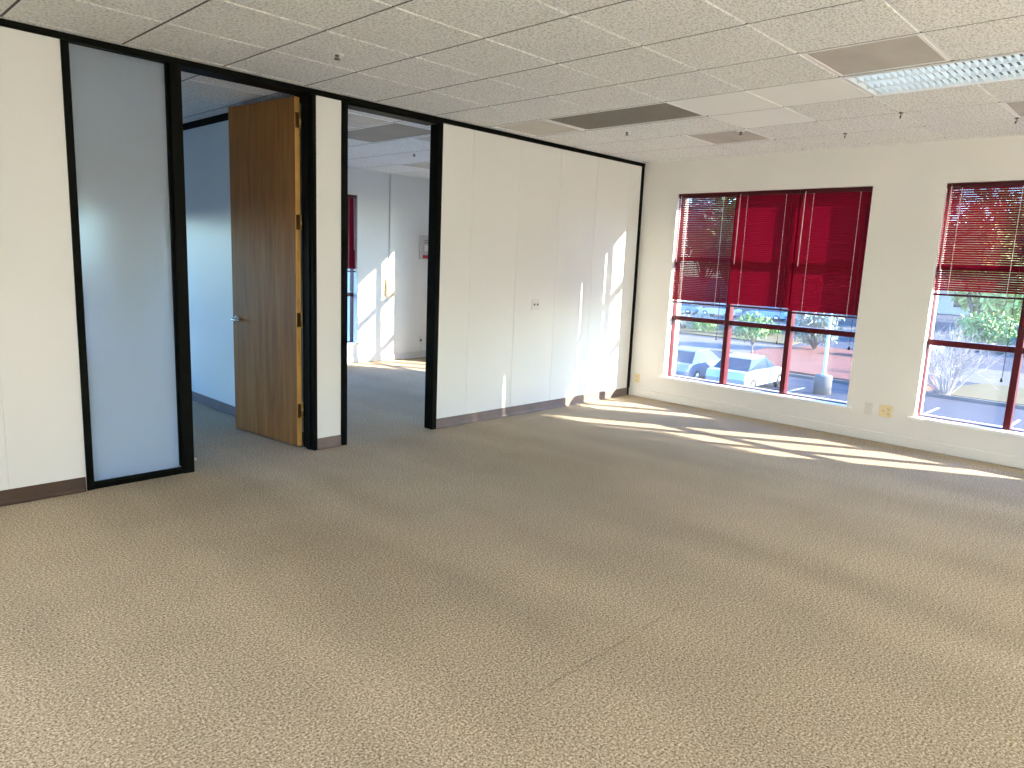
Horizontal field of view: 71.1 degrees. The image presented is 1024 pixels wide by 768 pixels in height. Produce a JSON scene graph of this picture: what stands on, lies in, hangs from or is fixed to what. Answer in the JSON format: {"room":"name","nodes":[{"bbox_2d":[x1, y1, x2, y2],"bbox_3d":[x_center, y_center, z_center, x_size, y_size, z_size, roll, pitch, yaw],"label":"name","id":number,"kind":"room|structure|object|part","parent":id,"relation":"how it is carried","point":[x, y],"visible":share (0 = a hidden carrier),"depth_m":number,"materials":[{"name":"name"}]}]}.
{"room":"empty office","nodes":[
{"label":"empty office","id":0,"kind":"room"},
{"bbox_2d":[183,103,303,431],"bbox_3d":[-2.877,-1.124,6.948,3.730,2.740,0.130,12,13,43],"label":"wall","id":1,"kind":"structure","parent":0,"point":[206,148],"depth_m":6.86,"materials":[{"name":"paint"}]},
{"bbox_2d":[183,96,300,130],"bbox_3d":[-2.871,-2.437,6.672,3.730,0.060,0.012,12,13,43],"label":"trim","id":2,"kind":"structure","parent":1,"relation":"attached to","point":[222,117],"depth_m":6.61,"materials":[{"name":"black metal"}]},
{"bbox_2d":[192,391,303,443],"bbox_3d":[-2.982,0.188,7.118,3.730,0.090,0.016,12,13,43],"label":"baseboard","id":3,"kind":"structure","parent":1,"relation":"attached to","point":[218,405],"depth_m":7.06,"materials":[{"name":"grey plastic"}]},
{"bbox_2d":[0,26,641,490],"bbox_3d":[-1.894,-0.785,5.197,0.164,2.740,9.600,12,13,43],"label":"wall","id":4,"kind":"structure","parent":0,"point":[522,221],"depth_m":6.54,"materials":[{"name":"paint"}]},
{"bbox_2d":[0,477,86,506],"bbox_3d":[-3.970,0.803,3.251,0.027,0.091,3.645,12,13,43],"label":"baseboard","id":5,"kind":"structure","parent":4,"relation":"attached to","point":[77,485],"depth_m":4.38,"materials":[{"name":"brown plastic"}]},
{"bbox_3d":[-3.968,-0.513,3.089,0.140,2.740,3.660,12,13,43],"label":"wall panel","id":6,"kind":"part","parent":4,"relation":"part of","materials":[{"name":"paint"}]},
{"bbox_2d":[60,39,94,490],"bbox_3d":[-2.688,-0.663,4.404,0.162,2.700,0.042,12,13,43],"label":"trim","id":7,"kind":"structure","parent":4,"relation":"attached to","point":[64,44],"depth_m":4.33,"materials":[{"name":"black metal"}]},
{"bbox_2d":[69,43,183,488],"bbox_3d":[-2.477,-0.691,4.619,0.144,2.700,0.563,12,13,43],"label":"window","id":8,"kind":"structure","parent":4,"relation":"in","point":[120,104],"depth_m":4.59,"materials":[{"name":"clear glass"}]},
{"bbox_2d":[167,63,194,472],"bbox_3d":[-2.257,-0.720,4.845,0.162,2.700,0.070,12,13,43],"label":"trim","id":9,"kind":"structure","parent":4,"relation":"attached to","point":[173,70],"depth_m":4.77,"materials":[{"name":"black metal"}]},
{"bbox_2d":[228,96,303,445],"bbox_3d":[-2.000,-0.882,5.839,0.891,2.683,0.188,9,12,33],"label":"door","id":10,"kind":"structure","parent":4,"relation":"in","point":[264,136],"depth_m":5.77,"materials":[{"name":"brown wood"}]},
{"bbox_3d":[-2.321,-0.544,6.034,0.150,0.062,0.074,9,12,36],"label":"handle","id":11,"kind":"part","parent":10,"relation":"part of","materials":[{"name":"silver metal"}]},
{"bbox_2d":[301,94,317,450],"bbox_3d":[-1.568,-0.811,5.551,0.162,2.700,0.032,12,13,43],"label":"trim","id":12,"kind":"structure","parent":4,"relation":"attached to","point":[312,98],"depth_m":5.51,"materials":[{"name":"black metal"}]},
{"bbox_2d":[0,18,644,166],"bbox_3d":[-1.846,-2.116,4.979,0.166,0.039,9.600,12,13,43],"label":"trim","id":13,"kind":"structure","parent":4,"relation":"attached to","point":[187,66],"depth_m":4.94,"materials":[{"name":"black metal"}]},
{"bbox_3d":[-1.478,-0.843,5.640,0.140,2.740,0.240,12,13,43],"label":"wall panel","id":14,"kind":"part","parent":4,"relation":"part of","materials":[{"name":"paint"}]},
{"bbox_2d":[317,435,341,449],"bbox_3d":[-1.477,0.473,5.806,0.027,0.091,0.221,12,13,43],"label":"baseboard","id":15,"kind":"structure","parent":4,"relation":"attached to","point":[332,441],"depth_m":5.80,"materials":[{"name":"grey plastic"}]},
{"bbox_2d":[341,101,347,445],"bbox_3d":[-1.385,-0.835,5.739,0.162,2.700,0.054,12,13,43],"label":"trim","id":16,"kind":"structure","parent":4,"relation":"attached to","point":[344,105],"depth_m":5.66,"materials":[{"name":"brown metal"}]},
{"bbox_2d":[348,102,437,125],"bbox_3d":[-0.996,-2.200,5.855,0.144,0.018,0.903,12,13,43],"label":"trim","id":17,"kind":"structure","parent":4,"relation":"attached to","point":[352,106],"depth_m":5.82,"materials":[{"name":"brown metal"}]},
{"bbox_2d":[424,122,443,429],"bbox_3d":[-0.701,-0.920,6.404,0.112,2.700,0.053,12,13,43],"label":"trim","id":18,"kind":"structure","parent":4,"relation":"attached to","point":[436,134],"depth_m":6.37,"materials":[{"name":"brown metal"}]},
{"bbox_2d":[532,299,539,309],"bbox_3d":[0.245,-0.816,7.351,0.010,0.115,0.116,12,13,43],"label":"wall outlet","id":19,"kind":"object","parent":4,"relation":"attached to","point":[535,302],"visible":1,"depth_m":7.35,"materials":[{"name":"white plastic"}]},
{"bbox_3d":[0.365,-1.087,7.529,0.140,2.740,3.080,12,13,43],"label":"wall panel","id":20,"kind":"part","parent":4,"relation":"part of","materials":[{"name":"paint"}]},
{"bbox_2d":[347,168,428,362],"bbox_3d":[-4.784,-1.628,7.768,0.270,3.300,9.800,12,13,43],"label":"wall","id":21,"kind":"structure","parent":0,"point":[394,324],"depth_m":10.65,"materials":[{"name":"white paint"}]},
{"bbox_2d":[347,194,360,344],"bbox_3d":[-3.017,-1.532,9.557,0.205,2.120,2.240,12,13,43],"label":"window","id":22,"kind":"structure","parent":21,"relation":"in","point":[353,275],"depth_m":10.38,"materials":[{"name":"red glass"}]},
{"bbox_2d":[348,195,355,271],"bbox_3d":[-2.482,-1.847,10.012,0.050,1.594,0.732,12,13,43],"label":"window blind","id":23,"kind":"object","parent":22,"relation":"attached to","point":[351,198],"visible":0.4,"depth_m":10.17,"materials":[{"name":"red"}]},
{"bbox_3d":[-3.030,-0.494,9.704,0.120,0.026,2.150,12,13,43],"label":"sill","id":24,"kind":"part","parent":22,"relation":"part of","materials":[{"name":"white paint"}]},
{"bbox_2d":[347,351,425,362],"bbox_3d":[-4.679,-0.038,8.012,0.012,0.085,9.600,12,13,43],"label":"baseboard","id":25,"kind":"structure","parent":21,"relation":"attached to","point":[412,354],"depth_m":10.84,"materials":[{"name":"white paint"}]},
{"bbox_2d":[385,279,393,295],"bbox_3d":[-1.821,-1.438,10.690,0.056,0.250,0.124,12,13,43],"label":"switch box","id":26,"kind":"object","parent":21,"relation":"attached to","point":[389,282],"visible":1,"depth_m":10.66,"materials":[{"name":"beige plastic"}]},
{"bbox_2d":[388,174,391,278],"bbox_3d":[-1.797,-2.312,10.553,0.020,1.520,0.024,12,13,43],"label":"cable raceway","id":27,"kind":"object","parent":21,"relation":"attached to","point":[390,174],"visible":1,"depth_m":10.54,"materials":[{"name":"white plastic"}]},
{"bbox_2d":[418,336,425,350],"bbox_3d":[-1.395,-0.635,11.322,0.040,0.237,0.185,12,13,43],"label":"wall jack","id":28,"kind":"object","parent":21,"relation":"attached to","point":[419,337],"visible":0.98,"depth_m":11.27,"materials":[{"name":"white plastic"}]},
{"bbox_2d":[419,235,427,259],"bbox_3d":[-1.319,-2.103,11.054,0.085,0.360,0.230,12,13,43],"label":"fire alarm strobe","id":29,"kind":"object","parent":21,"relation":"attached to","point":[423,240],"visible":0.57,"depth_m":10.99,"materials":[{"name":"grey plastic"}]},
{"bbox_2d":[0,357,1023,767],"bbox_3d":[0.463,1.172,3.199,14.840,0.250,10.070,12,13,43],"label":"floor","id":30,"kind":"structure","parent":0,"point":[628,581],"depth_m":3.30,"materials":[{"name":"carpet"}]},
{"bbox_2d":[0,0,1023,178],"bbox_3d":[0.583,-1.657,2.668,14.370,0.030,9.600,12,13,43],"label":"ceiling","id":31,"kind":"structure","parent":0,"point":[738,64],"depth_m":4.26,"materials":[{"name":"tile"}]},
{"bbox_2d":[330,52,343,60],"bbox_3d":[-1.057,-1.976,4.330,0.079,0.034,0.079,12,13,43],"label":"sprinkler","id":32,"kind":"object","parent":31,"relation":"attached to","point":[337,55],"visible":1,"depth_m":4.32,"materials":[{"name":"white metal"}]},
{"bbox_2d":[348,112,392,127],"bbox_3d":[-1.480,-2.373,6.426,0.588,0.010,0.588,12,13,43],"label":"ceiling vent plate","id":33,"kind":"object","parent":31,"relation":"in","point":[354,120],"visible":0.46,"depth_m":6.46,"materials":[{"name":"white"}]},
{"bbox_2d":[348,122,430,142],"bbox_3d":[-1.274,-2.473,7.069,1.198,0.010,0.588,12,13,43],"label":"ceiling access panel","id":34,"kind":"object","parent":31,"relation":"attached to","point":[395,130],"visible":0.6,"depth_m":7.03,"materials":[{"name":"white"}]},
{"bbox_2d":[397,162,429,169],"bbox_3d":[-1.096,-2.865,9.412,0.588,0.010,0.588,12,13,43],"label":"ceiling vent plate","id":35,"kind":"object","parent":31,"relation":"in","point":[423,165],"visible":0.45,"depth_m":9.39,"materials":[{"name":"white metal"}]},
{"bbox_2d":[409,135,429,141],"bbox_3d":[-0.631,-2.485,7.296,0.588,0.010,0.588,12,13,43],"label":"ceiling vent plate","id":36,"kind":"object","parent":31,"relation":"in","point":[422,138],"visible":0.27,"depth_m":7.29,"materials":[{"name":"white metal"}]},
{"bbox_3d":[-0.631,-2.487,7.295,0.556,0.004,0.556,12,13,43],"label":"plate","id":37,"kind":"part","parent":36,"relation":"part of","materials":[{"name":"white metal"}]},
{"bbox_2d":[493,119,584,136],"bbox_3d":[0.244,-2.307,6.465,0.588,0.010,0.588,12,13,43],"label":"ceiling vent plate","id":38,"kind":"object","parent":31,"relation":"in","point":[542,127],"visible":0.97,"depth_m":6.46,"materials":[{"name":"white metal"}]},
{"bbox_2d":[544,102,705,130],"bbox_3d":[0.904,-2.271,5.825,1.198,0.208,0.588,12,13,43],"label":"ceiling vent","id":39,"kind":"object","parent":31,"relation":"in","point":[663,111],"visible":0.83,"depth_m":5.81,"materials":[{"name":"white metal"}]},
{"bbox_2d":[684,129,773,144],"bbox_3d":[1.967,-2.241,6.503,0.588,0.010,0.588,12,13,43],"label":"ceiling vent plate","id":40,"kind":"object","parent":31,"relation":"in","point":[730,136],"visible":1,"depth_m":6.51,"materials":[{"name":"white metal"}]},
{"bbox_2d":[802,33,949,76],"bbox_3d":[2.008,-1.805,3.952,0.588,0.010,0.588,12,13,43],"label":"ceiling vent plate","id":41,"kind":"object","parent":31,"relation":"in","point":[914,49],"visible":1,"depth_m":3.94,"materials":[{"name":"white metal"}]},
{"bbox_2d":[842,51,1023,96],"bbox_3d":[2.653,-1.879,4.169,1.200,0.144,0.588,12,13,43],"label":"ceiling light","id":42,"kind":"object","parent":31,"relation":"attached to","point":[1010,66],"visible":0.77,"depth_m":4.31,"materials":[{"name":"white"}]},
{"bbox_2d":[1002,100,1023,117],"bbox_3d":[3.718,-1.885,4.841,0.588,0.010,0.588,12,13,43],"label":"ceiling vent plate","id":43,"kind":"object","parent":31,"relation":"in","point":[1017,107],"visible":1,"depth_m":4.95,"materials":[{"name":"white metal"}]},
{"bbox_3d":[3.718,-1.887,4.841,0.556,0.004,0.556,12,13,43],"label":"plate","id":44,"kind":"part","parent":43,"relation":"part of","materials":[{"name":"white metal"}]},
{"bbox_2d":[629,135,1023,468],"bbox_3d":[3.944,-1.028,6.394,14.840,3.300,0.270,12,13,43],"label":"wall","id":45,"kind":"structure","parent":0,"point":[909,180],"depth_m":6.74,"materials":[{"name":"paint"}]},
{"bbox_2d":[627,167,644,394],"bbox_3d":[1.423,-1.206,8.610,0.152,2.700,0.045,12,13,43],"label":"trim","id":46,"kind":"structure","parent":45,"relation":"attached to","point":[643,168],"depth_m":8.54,"materials":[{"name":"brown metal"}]},
{"bbox_2d":[634,373,639,382],"bbox_3d":[1.515,-0.071,8.691,0.070,0.115,0.011,12,13,43],"label":"wall outlet","id":47,"kind":"object","parent":45,"relation":"attached to","point":[637,376],"visible":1,"depth_m":8.69,"materials":[{"name":"beige plastic"}]},
{"bbox_2d":[658,185,873,409],"bbox_3d":[2.621,-0.963,7.605,2.180,2.120,0.205,12,13,43],"label":"window","id":48,"kind":"structure","parent":45,"relation":"in","point":[789,328],"depth_m":7.81,"materials":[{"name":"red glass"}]},
{"bbox_2d":[671,192,736,339],"bbox_3d":[2.108,-1.316,8.022,0.708,1.594,0.050,12,13,43],"label":"window blind","id":49,"kind":"object","parent":48,"relation":"attached to","point":[723,224],"visible":1,"depth_m":7.98,"materials":[{"name":"red plastic"}]},
{"bbox_3d":[1.963,-1.523,8.145,0.035,1.181,0.007,-6,13,-40],"label":"ladder cord","id":50,"kind":"part","parent":49,"relation":"part of","materials":[{"name":"white fabric"}]},
{"bbox_3d":[2.096,-0.907,8.096,0.702,0.018,0.026,12,13,43],"label":"rail","id":51,"kind":"part","parent":49,"relation":"part of","materials":[{"name":"red"}]},
{"bbox_3d":[2.277,-1.459,7.846,0.035,1.181,0.007,-6,13,-40],"label":"ladder cord","id":52,"kind":"part","parent":49,"relation":"part of","materials":[{"name":"fabric"}]},
{"bbox_3d":[2.301,-1.275,7.820,0.008,1.533,0.004,12,13,43],"label":"lift cord","id":53,"kind":"part","parent":49,"relation":"part of","materials":[{"name":"fabric"}]},
{"bbox_3d":[2.549,0.072,7.751,2.090,0.026,0.120,12,13,43],"label":"sill","id":54,"kind":"part","parent":48,"relation":"part of","materials":[{"name":"white paint"}]},
{"bbox_2d":[727,189,800,343],"bbox_3d":[2.613,-1.228,7.540,0.687,1.564,0.050,12,13,43],"label":"window blind","id":55,"kind":"object","parent":48,"relation":"attached to","point":[765,227],"visible":1,"depth_m":7.50,"materials":[{"name":"red"}]},
{"bbox_3d":[2.475,-1.421,7.658,0.035,1.176,0.007,-6,13,-40],"label":"ladder cord","id":56,"kind":"part","parent":55,"relation":"part of","materials":[{"name":"white fabric"}]},
{"bbox_3d":[2.601,-0.809,7.617,0.681,0.018,0.026,12,13,43],"label":"rail","id":57,"kind":"part","parent":55,"relation":"part of","materials":[{"name":"white"}]},
{"bbox_3d":[2.774,-1.361,7.374,0.035,1.176,0.007,-6,13,-40],"label":"ladder cord","id":58,"kind":"part","parent":55,"relation":"part of","materials":[{"name":"fabric"}]},
{"bbox_3d":[2.799,-1.189,7.345,0.008,1.503,0.004,12,13,43],"label":"lift cord","id":59,"kind":"part","parent":55,"relation":"part of","materials":[{"name":"fabric"}]},
{"bbox_2d":[789,186,872,349],"bbox_3d":[3.120,-1.135,7.058,0.714,1.544,0.050,12,13,43],"label":"window blind","id":60,"kind":"object","parent":48,"relation":"attached to","point":[833,223],"visible":1,"depth_m":7.03,"materials":[{"name":"red"}]},
{"bbox_3d":[2.972,-1.310,7.188,0.035,1.196,0.007,-6,13,-40],"label":"ladder cord","id":61,"kind":"part","parent":60,"relation":"part of","materials":[{"name":"red fabric"}]},
{"bbox_3d":[3.107,-0.686,7.139,0.708,0.018,0.026,12,13,43],"label":"rail","id":62,"kind":"part","parent":60,"relation":"part of","materials":[{"name":"white"}]},
{"bbox_3d":[3.290,-1.246,6.886,0.035,1.196,0.007,-6,13,-40],"label":"ladder cord","id":63,"kind":"part","parent":60,"relation":"part of","materials":[{"name":"fabric"}]},
{"bbox_3d":[3.315,-1.093,6.853,0.008,1.483,0.004,12,13,43],"label":"lift cord","id":64,"kind":"part","parent":60,"relation":"part of","materials":[{"name":"red plastic"}]},
{"bbox_2d":[629,387,1023,468],"bbox_3d":[5.197,0.847,5.214,10.488,0.090,0.014,12,13,43],"label":"baseboard","id":65,"kind":"structure","parent":45,"relation":"attached to","point":[1009,460],"depth_m":7.04,"materials":[{"name":"white paint"}]},
{"bbox_2d":[864,402,872,414],"bbox_3d":[3.418,0.234,6.873,0.070,0.115,0.012,12,13,43],"label":"wall outlet","id":66,"kind":"object","parent":45,"relation":"attached to","point":[868,406],"visible":1,"depth_m":6.87,"materials":[{"name":"white plastic"}]},
{"bbox_2d":[879,404,892,417],"bbox_3d":[3.529,0.257,6.768,0.116,0.115,0.011,12,13,43],"label":"wall outlet","id":67,"kind":"object","parent":45,"relation":"attached to","point":[884,410],"visible":1,"depth_m":6.76,"materials":[{"name":"beige plastic"}]},
{"bbox_2d":[907,179,1023,437],"bbox_3d":[4.549,-0.570,5.775,2.185,2.120,0.205,12,13,43],"label":"window","id":68,"kind":"structure","parent":45,"relation":"in","point":[1018,350],"depth_m":6.31,"materials":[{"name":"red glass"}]},
{"bbox_3d":[4.476,0.465,5.920,2.095,0.026,0.120,12,13,43],"label":"sill","id":69,"kind":"part","parent":68,"relation":"part of","materials":[{"name":"white paint"}]},
{"bbox_2d":[932,181,1023,381],"bbox_3d":[4.034,-0.884,6.199,0.709,1.674,0.050,12,13,43],"label":"window blind","id":70,"kind":"object","parent":68,"relation":"attached to","point":[951,237],"visible":1,"depth_m":6.15,"materials":[{"name":"red"}]},
{"bbox_3d":[3.895,-1.254,6.295,0.035,0.931,0.007,-6,13,-40],"label":"ladder cord","id":71,"kind":"part","parent":70,"relation":"part of","materials":[{"name":"white fabric"}]},
{"bbox_3d":[4.033,-0.761,6.225,0.703,0.018,0.026,12,13,43],"label":"rail","id":72,"kind":"part","parent":70,"relation":"part of","materials":[{"name":"red"}]},
{"bbox_3d":[4.227,-0.843,5.996,0.008,1.613,0.004,12,13,43],"label":"lift cord","id":73,"kind":"part","parent":70,"relation":"part of","materials":[{"name":"white fabric"}]},
{"bbox_3d":[4.210,-1.190,5.995,0.035,0.931,0.007,-6,13,-40],"label":"ladder cord","id":74,"kind":"part","parent":70,"relation":"part of","materials":[{"name":"fabric"}]},
{"label":"outside","id":75,"kind":"structure","parent":0,"visible":0},
{"bbox_2d":[678,277,1023,429],"bbox_3d":[73.638,-13.092,126.066,580.000,0.300,570.000,12,13,43],"label":"ground","id":76,"kind":"structure","parent":75,"point":[949,408],"depth_m":32.97,"materials":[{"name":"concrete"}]},
{"bbox_2d":[675,346,720,378],"bbox_3d":[8.474,-0.976,33.467,1.830,1.485,4.450,11,13,40],"label":"car","id":77,"kind":"object","parent":76,"relation":"on","point":[694,362],"visible":0.45,"depth_m":32.19,"materials":[{"name":"blue paint"}]},
{"bbox_2d":[687,198,732,294],"bbox_3d":[32.137,-22.749,118.089,13.453,18.099,13.613,12,13,43],"label":"street tree","id":78,"kind":"object","parent":76,"relation":"on","point":[702,198],"visible":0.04,"depth_m":114.04,"materials":[{"name":"green plant"}]},
{"bbox_2d":[685,197,735,299],"bbox_3d":[31.874,-20.013,100.032,14.984,18.742,15.362,12,13,43],"label":"street tree","id":79,"kind":"object","parent":76,"relation":"on","point":[731,197],"visible":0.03,"depth_m":98.30,"materials":[{"name":"green plant"}]},
{"bbox_2d":[679,322,801,344],"bbox_3d":[7.822,-6.498,69.907,44.000,0.100,10.800,12,13,43],"label":"verge","id":80,"kind":"structure","parent":76,"relation":"on","point":[770,338],"depth_m":56.49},
{"bbox_2d":[679,313,696,327],"bbox_3d":[14.863,-5.338,60.931,2.396,1.324,2.583,12,13,43],"label":"shrub","id":81,"kind":"object","parent":80,"relation":"on","point":[682,323],"visible":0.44,"depth_m":60.77,"materials":[{"name":"green plant"}]},
{"bbox_2d":[691,312,713,323],"bbox_3d":[16.853,-5.743,63.792,2.188,1.354,2.273,12,13,43],"label":"shrub","id":82,"kind":"object","parent":80,"relation":"on","point":[700,313],"visible":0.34,"depth_m":63.71,"materials":[{"name":"green plant"}]},
{"bbox_2d":[691,322,718,332],"bbox_3d":[15.540,-4.709,57.898,2.142,1.136,2.108,2,10,-1],"label":"shrub","id":83,"kind":"object","parent":80,"relation":"on","point":[700,326],"visible":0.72,"depth_m":57.52,"materials":[{"name":"green plant"}]},
{"bbox_2d":[732,320,752,334],"bbox_3d":[18.340,-4.457,56.701,2.755,1.309,2.589,1,10,-8],"label":"shrub","id":84,"kind":"object","parent":80,"relation":"on","point":[733,327],"visible":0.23,"depth_m":56.59,"materials":[{"name":"green plant"}]},
{"bbox_2d":[758,322,781,334],"bbox_3d":[20.745,-4.499,57.923,2.139,1.152,2.044,3,10,5],"label":"shrub","id":85,"kind":"object","parent":80,"relation":"on","point":[772,331],"visible":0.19,"depth_m":57.58,"materials":[{"name":"green plant"}]},
{"bbox_2d":[705,352,781,386],"bbox_3d":[10.411,-0.582,31.628,1.830,1.485,4.450,11,13,42],"label":"car","id":86,"kind":"object","parent":76,"relation":"on","point":[752,370],"visible":0.73,"depth_m":30.48,"materials":[{"name":"grey paint"}]},
{"bbox_2d":[734,311,772,353],"bbox_3d":[13.366,-2.545,39.700,2.084,3.001,2.346,4,10,8],"label":"young tree","id":87,"kind":"object","parent":76,"relation":"on","point":[759,332],"visible":0.77,"depth_m":39.47,"materials":[{"name":"green plant"}]},
{"bbox_2d":[813,313,832,394],"bbox_3d":[13.329,-2.844,30.172,0.720,6.680,1.450,12,13,43],"label":"street lamp","id":88,"kind":"object","parent":76,"relation":"on","point":[822,385],"visible":0.56,"depth_m":30.54,"materials":[{"name":"concrete"}]},
{"bbox_2d":[747,346,936,390],"bbox_3d":[19.262,-1.196,41.399,12.000,0.160,15.500,12,13,43],"label":"planting bed","id":89,"kind":"object","parent":76,"relation":"on","point":[805,360],"visible":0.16,"depth_m":41.47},
{"bbox_2d":[793,311,845,349],"bbox_3d":[19.965,-4.011,46.983,3.503,4.009,4.173,5,10,17],"label":"ornamental tree","id":90,"kind":"object","parent":89,"relation":"on","point":[812,321],"visible":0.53,"depth_m":46.56,"materials":[{"name":"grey plant"}]},
{"bbox_2d":[928,345,954,376],"bbox_3d":[20.930,-1.364,36.428,3.340,2.240,3.323,5,10,17],"label":"bare shrub","id":91,"kind":"object","parent":89,"relation":"on","point":[932,345],"visible":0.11,"depth_m":36.24,"materials":[{"name":"grey plant"}]},
{"bbox_2d":[787,387,1020,425],"bbox_3d":[16.322,1.378,26.009,29.800,0.005,5.000,12,13,43],"label":"bay lines","id":92,"kind":"object","parent":76,"relation":"on","point":[1017,421],"visible":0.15,"depth_m":27.80,"materials":[{"name":"grey paint"}]},
{"bbox_2d":[789,373,1023,408],"bbox_3d":[21.118,1.003,28.998,27.000,0.140,0.200,12,13,43],"label":"kerb","id":93,"kind":"object","parent":76,"relation":"on","point":[1017,406],"depth_m":30.91,"materials":[{"name":"concrete"}]},
{"bbox_2d":[926,320,1010,394],"bbox_3d":[18.960,-1.074,31.081,5.274,3.347,5.506,7,11,26],"label":"bare shrub","id":94,"kind":"object","parent":76,"relation":"on","point":[953,376],"visible":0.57,"depth_m":31.06,"materials":[{"name":"grey plant"}]},
{"bbox_2d":[936,272,1001,317],"bbox_3d":[69.038,-14.269,112.161,19.200,6.300,11.200,12,13,43],"label":"building","id":95,"kind":"structure","parent":76,"relation":"on","point":[944,305],"depth_m":108.42,"materials":[{"name":"paint"}]},
{"bbox_3d":[67.021,-12.149,107.261,1.600,1.400,0.020,12,13,43],"label":"pane","id":96,"kind":"part","parent":95,"relation":"part of","materials":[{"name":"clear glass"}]},
{"bbox_2d":[936,383,1023,404],"bbox_3d":[23.049,0.598,31.972,6.400,0.100,5.800,12,13,43],"label":"lawn","id":97,"kind":"structure","parent":76,"relation":"on","point":[985,391],"depth_m":32.47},
{"bbox_2d":[943,188,1023,337],"bbox_3d":[39.073,-9.482,57.975,10.625,12.759,10.071,3,10,1],"label":"street tree","id":98,"kind":"object","parent":76,"relation":"on","point":[994,306],"visible":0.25,"depth_m":56.16,"materials":[{"name":"green plant"}]},
{"bbox_2d":[951,310,1018,352],"bbox_3d":[34.769,-3.901,52.848,4.104,3.113,4.475,-4,12,-34],"label":"shrub","id":99,"kind":"object","parent":76,"relation":"on","point":[989,327],"visible":0.86,"depth_m":52.26,"materials":[{"name":"green plant"}]},
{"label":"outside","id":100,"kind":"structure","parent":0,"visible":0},
{"bbox_2d":[678,334,1023,387],"bbox_3d":[6.397,-4.341,57.124,180.000,0.020,7.400,12,13,43],"label":"road","id":101,"kind":"structure","parent":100,"point":[683,340],"depth_m":46.26,"materials":[{"name":"asphalt"}]},
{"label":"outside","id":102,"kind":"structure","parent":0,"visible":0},
{"bbox_2d":[680,311,1015,345],"bbox_3d":[17.095,-8.169,82.251,240.000,0.020,12.000,12,13,43],"label":"street","id":103,"kind":"structure","parent":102,"point":[844,327],"depth_m":72.34,"materials":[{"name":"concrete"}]},
{"bbox_2d":[680,300,701,313],"bbox_3d":[19.536,-8.871,82.579,4.450,1.485,1.830,11,13,41],"label":"car","id":104,"kind":"object","parent":103,"relation":"on","point":[687,308],"visible":0.49,"depth_m":81.24,"materials":[{"name":"blue paint"}]},
{"bbox_2d":[698,303,741,316],"bbox_3d":[23.183,-8.246,79.802,4.450,1.485,1.830,11,13,42],"label":"car","id":105,"kind":"object","parent":103,"relation":"on","point":[711,310],"visible":0.74,"depth_m":79.19,"materials":[{"name":"grey paint"}]},
{"bbox_2d":[744,307,786,320],"bbox_3d":[27.671,-7.683,77.602,4.450,1.485,1.830,11,13,41],"label":"car","id":106,"kind":"object","parent":103,"relation":"on","point":[775,314],"visible":0.56,"depth_m":76.52,"materials":[{"name":"blue paint"}]}
]}

